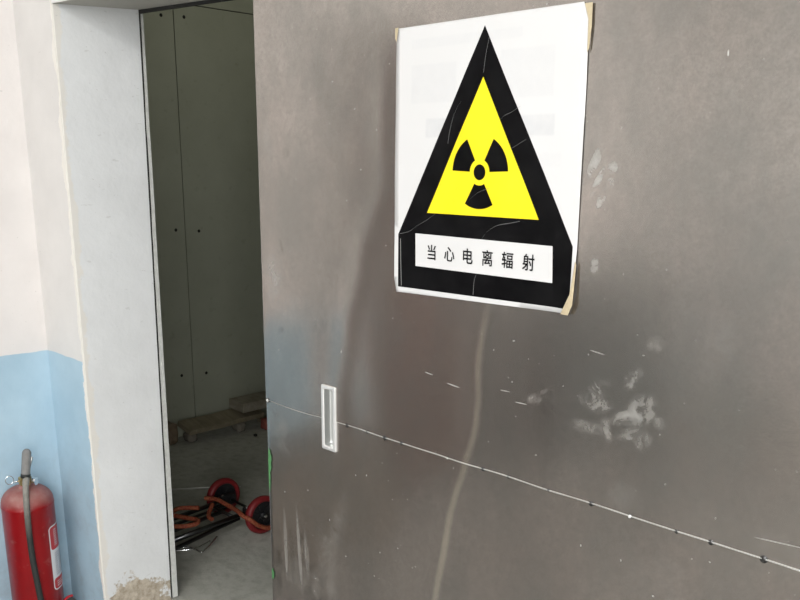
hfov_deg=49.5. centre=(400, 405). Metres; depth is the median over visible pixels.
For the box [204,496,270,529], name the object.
cord
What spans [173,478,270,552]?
luggage trolley
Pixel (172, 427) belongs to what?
lump
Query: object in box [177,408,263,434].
wooden plank
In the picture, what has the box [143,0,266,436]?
wall
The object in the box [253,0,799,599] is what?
door
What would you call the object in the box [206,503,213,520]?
cord
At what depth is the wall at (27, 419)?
2.79 m
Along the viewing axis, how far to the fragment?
5.07 m
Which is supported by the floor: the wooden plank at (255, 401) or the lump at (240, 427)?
the lump at (240, 427)
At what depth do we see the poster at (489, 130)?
1.36 m
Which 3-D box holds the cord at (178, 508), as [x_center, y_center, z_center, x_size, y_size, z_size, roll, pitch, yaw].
[-0.966,0.494,3.580,0.311,0.112,0.193,1,16,3]
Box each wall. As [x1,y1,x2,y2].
[0,0,71,599]
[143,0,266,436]
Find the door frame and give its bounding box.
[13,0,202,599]
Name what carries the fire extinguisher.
on the floor
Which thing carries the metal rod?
on the floor
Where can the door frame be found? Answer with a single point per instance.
(80, 67)
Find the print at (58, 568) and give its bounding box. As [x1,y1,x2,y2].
[55,548,61,573]
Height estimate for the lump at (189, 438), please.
0.055 m
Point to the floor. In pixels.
(237, 565)
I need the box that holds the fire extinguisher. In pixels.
[0,449,72,599]
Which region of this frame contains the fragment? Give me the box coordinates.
[260,416,266,429]
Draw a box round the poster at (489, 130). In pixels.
[394,2,592,315]
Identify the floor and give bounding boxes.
[169,419,272,599]
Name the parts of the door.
handle frame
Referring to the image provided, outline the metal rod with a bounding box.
[172,485,241,489]
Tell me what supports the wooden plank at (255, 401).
on the wooden plank at (191, 426)
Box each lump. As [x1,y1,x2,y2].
[167,419,177,444]
[183,431,196,442]
[232,422,245,431]
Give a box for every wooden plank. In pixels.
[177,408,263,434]
[229,391,266,412]
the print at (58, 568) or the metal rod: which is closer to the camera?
the print at (58, 568)
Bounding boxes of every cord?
[173,506,199,528]
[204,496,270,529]
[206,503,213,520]

